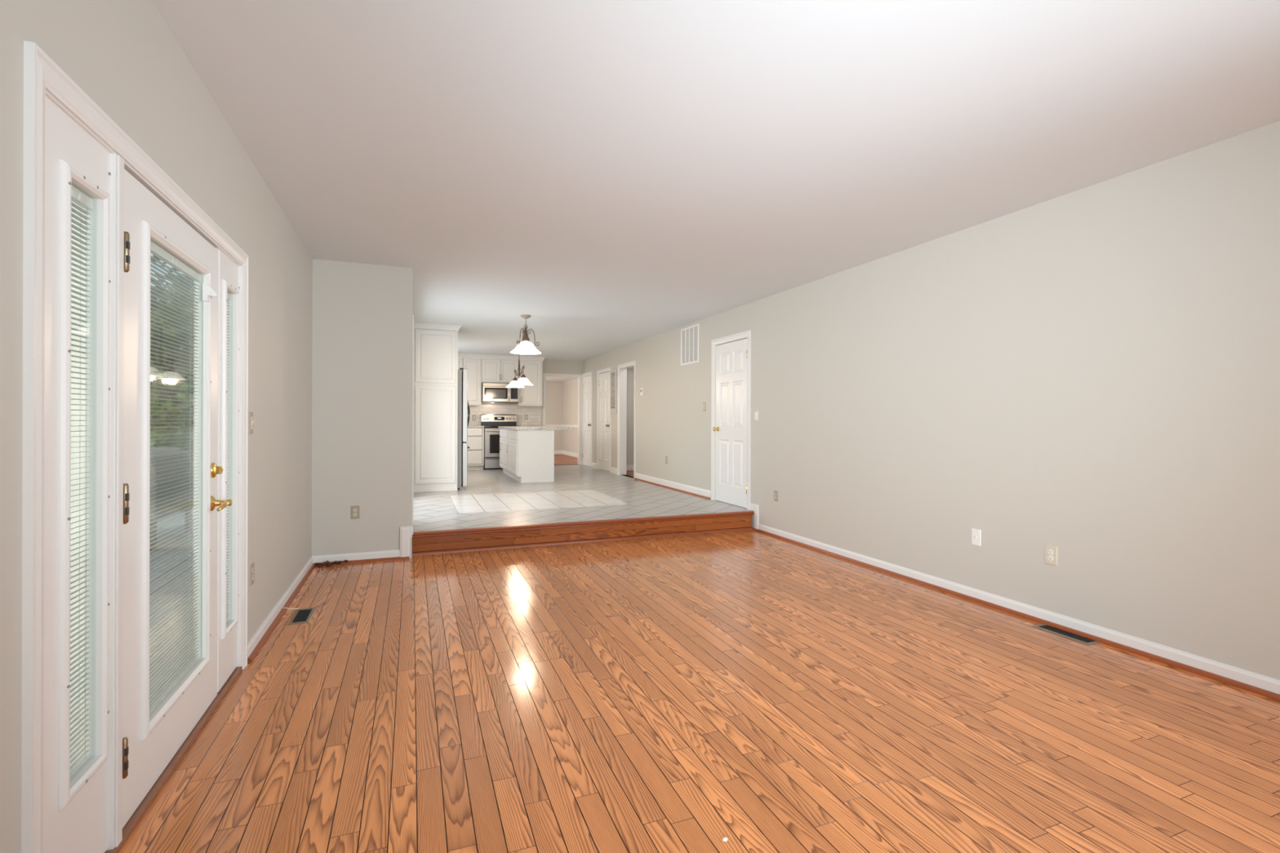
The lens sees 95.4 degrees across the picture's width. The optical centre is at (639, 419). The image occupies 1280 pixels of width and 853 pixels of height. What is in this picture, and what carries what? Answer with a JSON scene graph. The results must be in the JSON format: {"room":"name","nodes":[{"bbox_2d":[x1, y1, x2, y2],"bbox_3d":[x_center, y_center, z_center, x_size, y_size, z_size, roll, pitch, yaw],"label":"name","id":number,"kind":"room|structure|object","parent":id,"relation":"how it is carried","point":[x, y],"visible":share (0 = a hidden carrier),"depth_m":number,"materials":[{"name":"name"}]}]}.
{"room":"empty living room","nodes":[
{"label":"empty living room","id":0,"kind":"room"},
{"bbox_2d":[0,0,312,852],"bbox_3d":[-1.465,-0.061,1.392,0.100,2.656,8.060,0,0,-21],"label":"wall","id":1,"kind":"structure","parent":0,"point":[123,55],"depth_m":2.01,"materials":[{"name":"beige paint"}]},
{"bbox_2d":[43,96,111,852],"bbox_3d":[-1.484,0.232,1.515,0.060,2.009,0.350,0,0,-21],"label":"window","id":2,"kind":"structure","parent":1,"relation":"in","point":[77,166],"depth_m":1.55,"materials":[{"name":"white paint"}]},
{"bbox_2d":[21,40,248,852],"bbox_3d":[-1.744,0.210,2.131,0.117,2.111,1.828,0,0,-21],"label":"door frame","id":3,"kind":"structure","parent":1,"relation":"attached to","point":[42,74],"depth_m":1.65,"materials":[{"name":"white paint"}]},
{"bbox_2d":[122,168,232,828],"bbox_3d":[-1.708,0.239,2.169,0.120,2.002,0.971,0,0,-21],"label":"door","id":4,"kind":"structure","parent":1,"relation":"in","point":[153,731],"depth_m":2.08,"materials":[{"name":"white paint"}]},
{"bbox_2d":[217,249,239,692],"bbox_3d":[-1.979,0.231,2.780,0.060,2.009,0.309,0,0,-21],"label":"window","id":5,"kind":"structure","parent":1,"relation":"in","point":[228,292],"depth_m":2.83,"materials":[{"name":"white paint"}]},
{"bbox_2d":[248,412,254,434],"bbox_3d":[-2.079,0.017,3.122,0.019,0.117,0.071,0,0,-21],"label":"light switch","id":6,"kind":"object","parent":1,"relation":"attached to","point":[251,421],"visible":1,"depth_m":3.11,"materials":[{"name":"beige plastic"}]},
{"bbox_2d":[249,561,254,586],"bbox_3d":[-2.099,0.835,3.153,0.009,0.115,0.071,0,0,-21],"label":"wall outlet","id":7,"kind":"object","parent":1,"relation":"attached to","point":[252,565],"visible":1,"depth_m":3.14,"materials":[{"name":"beige plastic"}]},
{"bbox_2d":[247,555,312,657],"bbox_3d":[-2.441,1.221,4.029,0.013,0.085,2.160,0,0,-21],"label":"baseboard","id":8,"kind":"structure","parent":1,"relation":"attached to","point":[258,635],"depth_m":3.67,"materials":[{"name":"white paint"}]},
{"bbox_2d":[247,563,315,662],"bbox_3d":[-2.425,1.252,4.035,0.021,0.024,2.160,0,0,-21],"label":"trim","id":9,"kind":"structure","parent":1,"relation":"attached to","point":[251,657],"depth_m":3.63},
{"bbox_2d":[281,607,300,609],"bbox_3d":[-2.303,1.243,3.838,0.106,0.028,0.012,0,0,-38],"label":"stub","id":10,"kind":"object","parent":1,"relation":"attached to","point":[283,607],"visible":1,"depth_m":3.84,"materials":[{"name":"beige wood"}]},
{"bbox_2d":[311,258,413,558],"bbox_3d":[-2.551,-0.065,5.219,0.949,2.656,0.140,0,0,-21],"label":"wall","id":11,"kind":"structure","parent":0,"point":[362,330],"depth_m":5.17,"materials":[{"name":"beige paint"}]},
{"bbox_2d":[351,505,359,519],"bbox_3d":[-2.522,0.818,5.151,0.071,0.115,0.009,0,0,-21],"label":"wall outlet","id":12,"kind":"object","parent":11,"relation":"attached to","point":[355,510],"visible":1,"depth_m":5.15,"materials":[{"name":"beige plastic"}]},
{"bbox_2d":[311,549,399,563],"bbox_3d":[-2.509,1.221,5.155,0.707,0.085,0.013,0,0,-21],"label":"baseboard","id":13,"kind":"structure","parent":11,"relation":"attached to","point":[389,553],"depth_m":5.15,"materials":[{"name":"white paint"}]},
{"bbox_2d":[313,555,409,565],"bbox_3d":[-2.466,1.252,5.154,0.787,0.024,0.021,0,0,-21],"label":"trim","id":14,"kind":"structure","parent":11,"relation":"attached to","point":[394,557],"depth_m":5.18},
{"bbox_2d":[400,523,413,557],"bbox_3d":[-2.151,1.117,5.364,0.112,0.295,0.164,0,0,-21],"label":"trim","id":15,"kind":"structure","parent":11,"relation":"attached to","point":[406,532],"depth_m":5.28,"materials":[{"name":"white paint"}]},
{"bbox_2d":[412,527,752,555],"bbox_3d":[-0.408,1.257,6.098,3.686,0.026,0.022,0,0,-21],"label":"trim","id":16,"kind":"structure","parent":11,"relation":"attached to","point":[744,528],"depth_m":5.98,"materials":[{"name":"brown wood"}]},
{"bbox_2d":[481,359,582,465],"bbox_3d":[-3.121,-0.066,13.024,4.000,2.656,0.130,0,0,-21],"label":"wall","id":17,"kind":"structure","parent":0,"point":[549,366],"depth_m":13.45,"materials":[{"name":"beige paint"}]},
{"bbox_2d":[457,358,462,369],"bbox_3d":[-4.011,-0.861,12.417,0.418,1.069,0.349,0,0,-21],"label":"upper cabinet","id":18,"kind":"object","parent":17,"relation":"attached to","point":[460,360],"visible":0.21,"depth_m":12.31,"materials":[{"name":"white paint"}]},
{"bbox_2d":[462,358,481,404],"bbox_3d":[-3.636,-0.859,12.564,0.383,1.069,0.349,0,0,-21],"label":"upper cabinet","id":19,"kind":"object","parent":17,"relation":"attached to","point":[473,366],"visible":0.72,"depth_m":12.41,"materials":[{"name":"white paint"}]},
{"bbox_2d":[481,359,519,383],"bbox_3d":[-3.080,-1.098,12.763,0.791,0.589,0.382,0,0,-21],"label":"upper cabinet","id":20,"kind":"object","parent":17,"relation":"attached to","point":[493,371],"visible":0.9,"depth_m":12.60,"materials":[{"name":"white paint"}]},
{"bbox_2d":[481,382,518,403],"bbox_3d":[-3.064,-0.582,12.720,0.765,0.423,0.455,0,0,-21],"label":"microwave","id":21,"kind":"object","parent":20,"relation":"attached to","point":[491,393],"visible":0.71,"depth_m":12.54,"materials":[{"name":"silver metal"}]},
{"bbox_2d":[457,353,545,361],"bbox_3d":[-3.197,-1.352,12.716,2.210,0.085,0.385,0,0,-21],"label":"crown molding","id":22,"kind":"structure","parent":17,"relation":"attached to","point":[460,355],"depth_m":12.61,"materials":[{"name":"white paint"}]},
{"bbox_2d":[467,404,541,425],"bbox_3d":[-3.537,-0.107,12.785,2.735,0.465,0.010,0,0,-21],"label":"backsplash","id":23,"kind":"structure","parent":17,"relation":"attached to","point":[534,412],"depth_m":13.05,"materials":[{"name":"tile"}]},
{"bbox_2d":[515,360,542,405],"bbox_3d":[-2.467,-0.856,13.004,0.525,1.069,0.382,0,0,-21],"label":"upper cabinet","id":24,"kind":"object","parent":17,"relation":"attached to","point":[530,395],"visible":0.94,"depth_m":12.87,"materials":[{"name":"white paint"}]},
{"bbox_2d":[542,371,592,467],"bbox_3d":[-1.604,-0.015,13.174,1.056,2.130,0.975,0,0,-21],"label":"door frame","id":25,"kind":"structure","parent":17,"relation":"attached to","point":[544,375],"depth_m":13.58,"materials":[{"name":"white paint"}]},
{"bbox_2d":[545,377,577,457],"bbox_3d":[-2.976,-0.066,15.282,3.100,2.656,3.970,0,0,-21],"label":"wall","id":26,"kind":"structure","parent":0,"point":[562,397],"depth_m":17.39,"materials":[{"name":"beige paint"}]},
{"bbox_2d":[545,424,577,427],"bbox_3d":[-2.962,0.172,15.245,2.900,0.060,3.850,0,0,-21],"label":"chair rail","id":27,"kind":"object","parent":26,"relation":"attached to","point":[552,425],"visible":0.36,"depth_m":17.37,"materials":[{"name":"white paint"}]},
{"bbox_2d":[554,450,577,457],"bbox_3d":[-2.964,0.977,15.245,2.900,0.110,3.850,0,0,-21],"label":"baseboard","id":28,"kind":"structure","parent":26,"relation":"attached to","point":[556,452],"depth_m":17.16,"materials":[{"name":"white paint"}]},
{"bbox_2d":[546,376,577,382],"bbox_3d":[-2.973,-1.198,15.282,3.100,0.080,3.970,0,0,-21],"label":"ceiling","id":29,"kind":"structure","parent":0,"point":[548,379],"depth_m":16.48,"materials":[{"name":"paint"}]},
{"bbox_2d":[413,454,752,531],"bbox_3d":[-1.883,1.079,11.647,5.008,0.060,11.338,0,0,-21],"label":"floor","id":30,"kind":"structure","parent":0,"point":[433,510],"depth_m":7.51,"materials":[{"name":"grey tile"}]},
{"bbox_2d":[413,328,457,492],"bbox_3d":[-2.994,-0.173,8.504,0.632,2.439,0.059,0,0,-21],"label":"pantry cabinet","id":31,"kind":"object","parent":30,"relation":"on","point":[435,351],"visible":0.91,"depth_m":8.48,"materials":[{"name":"white paint"}]},
{"bbox_2d":[413,322,462,333],"bbox_3d":[-3.123,-1.357,8.921,0.681,0.075,1.006,0,0,-21],"label":"crown molding","id":32,"kind":"structure","parent":31,"relation":"attached to","point":[419,326],"depth_m":8.48,"materials":[{"name":"white paint"}]},
{"bbox_2d":[457,368,470,489],"bbox_3d":[-3.066,0.134,9.013,0.823,1.824,0.900,0,0,-21],"label":"refrigerator","id":33,"kind":"object","parent":30,"relation":"on","point":[464,410],"visible":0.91,"depth_m":8.70,"materials":[{"name":"silver metal"}]},
{"bbox_2d":[466,427,484,470],"bbox_3d":[-3.747,0.603,12.337,0.780,0.882,0.674,0,0,-21],"label":"base cabinet","id":34,"kind":"object","parent":30,"relation":"on","point":[475,435],"visible":0.48,"depth_m":12.11,"materials":[{"name":"white paint"}]},
{"bbox_2d":[467,425,484,427],"bbox_3d":[-3.741,0.143,12.329,0.782,0.038,0.688,0,0,-21],"label":"countertop","id":35,"kind":"structure","parent":34,"relation":"on","point":[468,426],"depth_m":12.11,"materials":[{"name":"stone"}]},
{"bbox_2d":[480,413,517,469],"bbox_3d":[-3.013,0.460,12.588,0.760,1.172,0.721,0,0,-21],"label":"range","id":36,"kind":"object","parent":30,"relation":"on","point":[491,422],"visible":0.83,"depth_m":12.26,"materials":[{"name":"silver metal"}]},
{"bbox_2d":[481,425,517,426],"bbox_3d":[-3.016,0.135,12.598,0.760,0.018,0.640,0,0,-21],"label":"cooktop","id":37,"kind":"object","parent":36,"relation":"in","point":[482,425],"depth_m":12.70,"materials":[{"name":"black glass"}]},
{"bbox_2d":[499,428,554,483],"bbox_3d":[-2.150,0.608,10.749,0.661,0.882,2.096,0,0,-21],"label":"kitchen island","id":38,"kind":"object","parent":30,"relation":"on","point":[520,451],"visible":1,"depth_m":9.83,"materials":[{"name":"white paint"}]},
{"bbox_2d":[497,426,573,430],"bbox_3d":[-1.988,0.148,10.815,0.985,0.038,2.150,0,0,-21],"label":"island countertop","id":39,"kind":"structure","parent":38,"relation":"on","point":[515,428],"depth_m":9.96,"materials":[{"name":"stone"}]},
{"bbox_2d":[412,510,754,537],"bbox_3d":[-0.398,1.076,6.102,3.706,0.045,0.073,0,0,-21],"label":"step","id":40,"kind":"structure","parent":30,"relation":"attached to","point":[568,524],"depth_m":5.97,"materials":[{"name":"brown wood"}]},
{"bbox_3d":[-2.419,0.607,12.854,0.530,0.882,0.679,0,0,-21],"label":"base cabinet","id":41,"kind":"object","parent":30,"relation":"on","visible":0},
{"bbox_2d":[517,425,542,426],"bbox_3d":[-2.407,0.147,12.851,0.552,0.038,0.688,0,0,-21],"label":"countertop","id":42,"kind":"structure","parent":41,"relation":"on","point":[517,425],"depth_m":12.93,"materials":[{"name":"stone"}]},
{"bbox_2d":[626,367,634,471],"bbox_3d":[0.454,-0.106,11.105,1.258,2.556,2.550,0,0,-21],"label":"wall","id":43,"kind":"structure","parent":0,"point":[630,371],"depth_m":12.11,"materials":[{"name":"beige paint"}]},
{"bbox_2d":[626,465,633,470],"bbox_3d":[-0.017,0.994,12.173,1.150,0.105,0.020,0,0,-21],"label":"baseboard","id":44,"kind":"structure","parent":43,"relation":"attached to","point":[628,467],"depth_m":12.08,"materials":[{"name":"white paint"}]},
{"bbox_2d":[118,529,1279,852],"bbox_3d":[0.683,1.293,2.229,4.519,0.040,8.050,0,0,-21],"label":"floor","id":45,"kind":"structure","parent":0,"point":[763,693],"depth_m":2.47,"materials":[{"name":"red wood"}]},
{"bbox_2d":[104,666,242,852],"bbox_3d":[-1.770,1.255,2.122,0.152,0.022,1.696,0,0,-21],"label":"threshold","id":46,"kind":"object","parent":45,"relation":"on","point":[139,813],"visible":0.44,"depth_m":2.10,"materials":[{"name":"brown wood"}]},
{"bbox_2d":[287,607,315,625],"bbox_3d":[-2.175,1.261,3.749,0.118,0.006,0.310,0,0,-21],"label":"floor vent","id":47,"kind":"object","parent":45,"relation":"in","point":[300,615],"visible":1,"depth_m":3.73,"materials":[{"name":"brown metal"}]},
{"bbox_2d":[314,560,349,568],"bbox_3d":[-2.657,1.235,5.019,0.269,0.043,0.107,0,0,-21],"label":"dry leaves","id":48,"kind":"object","parent":45,"relation":"on","point":[344,561],"visible":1,"depth_m":5.01,"materials":[{"name":"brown plant"}]},
{"bbox_2d":[412,515,751,551],"bbox_3d":[-0.419,1.161,6.128,3.686,0.162,0.040,0,0,-21],"label":"step riser","id":49,"kind":"structure","parent":45,"relation":"on","point":[422,544],"depth_m":6.00,"materials":[{"name":"red wood"}]},
{"bbox_2d":[721,836,728,842],"bbox_3d":[0.256,1.265,1.755,0.020,0.013,0.014,0,0,-21],"label":"pebble","id":50,"kind":"object","parent":45,"relation":"on","point":[724,839],"visible":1,"depth_m":1.75,"materials":[{"name":"stone"}]},
{"bbox_2d":[1031,623,1100,645],"bbox_3d":[2.545,1.275,3.473,0.135,0.006,0.330,0,0,-21],"label":"floor vent","id":51,"kind":"object","parent":45,"relation":"in","point":[1044,627],"visible":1,"depth_m":3.45,"materials":[{"name":"brown metal"}]},
{"bbox_2d":[151,0,1279,360],"bbox_3d":[-0.651,-1.447,5.644,4.789,0.120,15.670,0,0,-21],"label":"ceiling","id":52,"kind":"structure","parent":0,"point":[611,175],"depth_m":2.73,"materials":[{"name":"paint"}]},
{"bbox_2d":[506,341,533,387],"bbox_3d":[-2.158,-0.997,10.387,0.344,0.788,1.174,0,0,-21],"label":"pendant lamp","id":53,"kind":"object","parent":52,"relation":"hanging from","point":[516,383],"visible":1,"depth_m":10.17,"materials":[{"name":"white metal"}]},
{"bbox_2d":[510,314,541,354],"bbox_3d":[-1.520,-1.142,7.748,0.410,0.496,0.410,0,0,-21],"label":"pendant lamp","id":54,"kind":"object","parent":52,"relation":"hanging from","point":[525,347],"visible":1,"depth_m":7.70,"materials":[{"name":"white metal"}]},
{"bbox_2d":[582,120,1279,679],"bbox_3d":[1.512,-0.052,6.498,0.130,2.656,15.400,0,0,-21],"label":"wall","id":55,"kind":"structure","parent":0,"point":[1091,373],"depth_m":3.60,"materials":[{"name":"beige paint"}]},
{"bbox_2d":[582,375,591,466],"bbox_3d":[-1.218,0.024,13.258,0.098,2.038,0.685,0,0,-21],"label":"door","id":56,"kind":"structure","parent":55,"relation":"in","point":[587,380],"depth_m":13.26,"materials":[{"name":"white paint"}]},
{"bbox_2d":[591,462,596,468],"bbox_3d":[-1.002,0.995,12.716,0.013,0.115,0.310,0,0,-21],"label":"baseboard","id":57,"kind":"structure","parent":55,"relation":"attached to","point":[593,464],"depth_m":12.68,"materials":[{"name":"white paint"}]},
{"bbox_2d":[598,371,609,471],"bbox_3d":[-0.755,0.033,12.075,0.098,2.024,0.754,0,0,-21],"label":"door","id":58,"kind":"structure","parent":55,"relation":"in","point":[604,378],"depth_m":12.07,"materials":[{"name":"white paint"}]},
{"bbox_2d":[596,366,611,472],"bbox_3d":[-0.692,-0.005,12.096,0.143,2.116,0.912,0,0,-21],"label":"door frame","id":59,"kind":"structure","parent":55,"relation":"attached to","point":[608,369],"depth_m":12.43,"materials":[{"name":"white paint"}]},
{"bbox_2d":[610,466,617,474],"bbox_3d":[-0.508,0.996,11.454,0.013,0.115,0.420,0,0,-21],"label":"baseboard","id":60,"kind":"structure","parent":55,"relation":"attached to","point":[614,470],"depth_m":11.46,"materials":[{"name":"white paint"}]},
{"bbox_2d":[617,360,635,479],"bbox_3d":[-0.190,-0.002,10.834,0.158,2.113,0.929,0,0,-21],"label":"door frame","id":61,"kind":"structure","parent":55,"relation":"attached to","point":[622,368],"depth_m":11.19,"materials":[{"name":"white paint"}]},
{"bbox_2d":[640,387,643,395],"bbox_3d":[0.030,-0.486,10.074,0.026,0.130,0.110,0,0,-21],"label":"thermostat","id":62,"kind":"object","parent":55,"relation":"attached to","point":[641,388],"visible":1,"depth_m":10.04,"materials":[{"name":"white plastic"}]},
{"bbox_2d":[634,478,710,499],"bbox_3d":[0.415,1.044,9.050,0.021,0.024,2.810,0,0,-21],"label":"trim","id":63,"kind":"structure","parent":55,"relation":"attached to","point":[644,481],"depth_m":8.75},
{"bbox_2d":[635,472,711,499],"bbox_3d":[0.431,0.999,9.056,0.013,0.115,2.810,0,0,-21],"label":"baseboard","id":64,"kind":"structure","parent":55,"relation":"attached to","point":[691,489],"depth_m":8.77,"materials":[{"name":"white paint"}]},
{"bbox_2d":[680,323,698,365],"bbox_3d":[0.712,-1.072,8.359,0.010,0.539,0.575,0,0,-21],"label":"air vent","id":65,"kind":"object","parent":55,"relation":"in","point":[690,335],"visible":1,"depth_m":8.35,"materials":[{"name":"white plastic"}]},
{"bbox_2d":[702,402,706,411],"bbox_3d":[0.872,-0.176,7.929,0.019,0.117,0.071,0,0,-21],"label":"light switch","id":66,"kind":"object","parent":55,"relation":"attached to","point":[704,403],"visible":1,"depth_m":7.92,"materials":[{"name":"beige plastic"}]},
{"bbox_2d":[712,338,746,507],"bbox_3d":[1.123,0.038,7.277,0.098,2.024,0.788,0,0,-21],"label":"door","id":67,"kind":"structure","parent":55,"relation":"in","point":[731,487],"depth_m":7.28,"materials":[{"name":"white paint"}]},
{"bbox_2d":[711,329,751,510],"bbox_3d":[1.183,0.001,7.306,0.143,2.116,0.942,0,0,-21],"label":"door frame","id":68,"kind":"structure","parent":55,"relation":"attached to","point":[744,335],"depth_m":7.29,"materials":[{"name":"white paint"}]},
{"bbox_2d":[749,502,759,528],"bbox_3d":[1.324,1.125,6.760,0.023,0.300,0.178,0,0,-21],"label":"trim","id":69,"kind":"structure","parent":55,"relation":"attached to","point":[753,507],"depth_m":6.71,"materials":[{"name":"white paint"}]},
{"bbox_2d":[754,410,758,421],"bbox_3d":[1.339,-0.047,6.737,0.019,0.117,0.071,0,0,-21],"label":"light switch","id":70,"kind":"object","parent":55,"relation":"attached to","point":[756,412],"visible":1,"depth_m":6.73,"materials":[{"name":"beige plastic"}]},
{"bbox_2d":[773,490,777,502],"bbox_3d":[1.486,0.834,6.367,0.009,0.115,0.071,0,0,-21],"label":"wall outlet","id":71,"kind":"object","parent":55,"relation":"attached to","point":[775,492],"visible":1,"depth_m":6.36,"materials":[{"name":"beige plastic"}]},
{"bbox_2d":[972,528,981,546],"bbox_3d":[2.368,0.828,4.105,0.016,0.115,0.071,0,0,-21],"label":"cable plate","id":72,"kind":"object","parent":55,"relation":"attached to","point":[976,534],"visible":1,"depth_m":4.10,"materials":[{"name":"white plastic"}]},
{"bbox_2d":[752,528,1279,701],"bbox_3d":[2.773,1.267,3.026,0.021,0.024,8.010,0,0,-21],"label":"trim","id":73,"kind":"structure","parent":55,"relation":"attached to","point":[1255,690],"depth_m":3.49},
{"bbox_2d":[758,523,1279,694],"bbox_3d":[2.805,1.237,2.990,0.013,0.085,7.920,0,0,-21],"label":"baseboard","id":74,"kind":"structure","parent":55,"relation":"attached to","point":[1273,685],"depth_m":3.50,"materials":[{"name":"white paint"}]},
{"bbox_2d":[1044,544,1057,566],"bbox_3d":[2.559,0.843,3.626,0.009,0.121,0.077,0,0,-21],"label":"wall outlet","id":75,"kind":"object","parent":55,"relation":"attached to","point":[1051,552],"visible":1,"depth_m":3.62,"materials":[{"name":"beige plastic"}]},
{"bbox_2d":[1047,549,1053,555],"bbox_3d":[2.557,0.823,3.625,0.004,0.032,0.033,0,0,-21],"label":"receptacle","id":76,"kind":"object","parent":75,"relation":"attached to","point":[1050,552],"depth_m":3.62,"materials":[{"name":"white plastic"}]},
{"bbox_2d":[1047,555,1053,560],"bbox_3d":[2.557,0.862,3.625,0.004,0.032,0.033,0,0,-21],"label":"receptacle","id":77,"kind":"object","parent":75,"relation":"attached to","point":[1049,557],"depth_m":3.62,"materials":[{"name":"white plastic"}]},
{"bbox_3d":[-3.551,-0.068,8.844,0.150,2.656,7.340,0,0,-21],"label":"wall","id":78,"kind":"structure","parent":0,"visible":0},
{"bbox_2d":[412,315,413,523],"bbox_3d":[-2.677,-0.005,6.845,0.022,2.104,2.140,0,0,-21],"label":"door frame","id":79,"kind":"structure","parent":78,"relation":"attached to","point":[413,315],"depth_m":5.85,"materials":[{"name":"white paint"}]},
{"label":"outside","id":80,"kind":"structure","parent":0,"visible":0},
{"bbox_2d":[149,506,193,699],"bbox_3d":[-5.320,1.370,3.557,5.493,0.030,15.500,0,0,-21],"label":"floor","id":81,"kind":"structure","parent":80,"point":[183,511],"depth_m":5.12,"materials":[{"name":"grey wood"}]},
{"bbox_2d":[149,447,193,551],"bbox_3d":[-5.423,0.840,6.303,0.600,1.030,1.410,0,0,-21],"label":"chair","id":82,"kind":"object","parent":81,"relation":"on","point":[156,450],"visible":0.18,"depth_m":6.38,"materials":[{"name":"grey fabric"}]},
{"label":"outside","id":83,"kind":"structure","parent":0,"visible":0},
{"bbox_3d":[-39.346,1.613,16.815,58.993,0.080,80.000,0,0,-21],"label":"lawn","id":84,"kind":"structure","parent":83,"visible":0},
{"bbox_2d":[150,254,185,426],"bbox_3d":[-16.482,-3.274,23.604,6.502,9.900,6.799,0,0,-21],"label":"tree","id":85,"kind":"object","parent":84,"relation":"on","point":[154,256],"visible":0.02,"depth_m":21.30,"materials":[{"name":"green plant"}]},
{"bbox_2d":[150,274,194,457],"bbox_3d":[-9.069,-0.831,11.947,4.205,5.059,2.841,0,0,11],"label":"tree","id":86,"kind":"object","parent":84,"relation":"on","point":[182,415],"visible":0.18,"depth_m":11.46,"materials":[{"name":"green plant"}]},
{"bbox_2d":[150,270,194,459],"bbox_3d":[-12.663,-2.922,17.096,4.943,9.217,5.590,0,0,-39],"label":"tree","id":87,"kind":"object","parent":84,"relation":"on","point":[151,296],"visible":0.02,"depth_m":16.54,"materials":[{"name":"green plant"}]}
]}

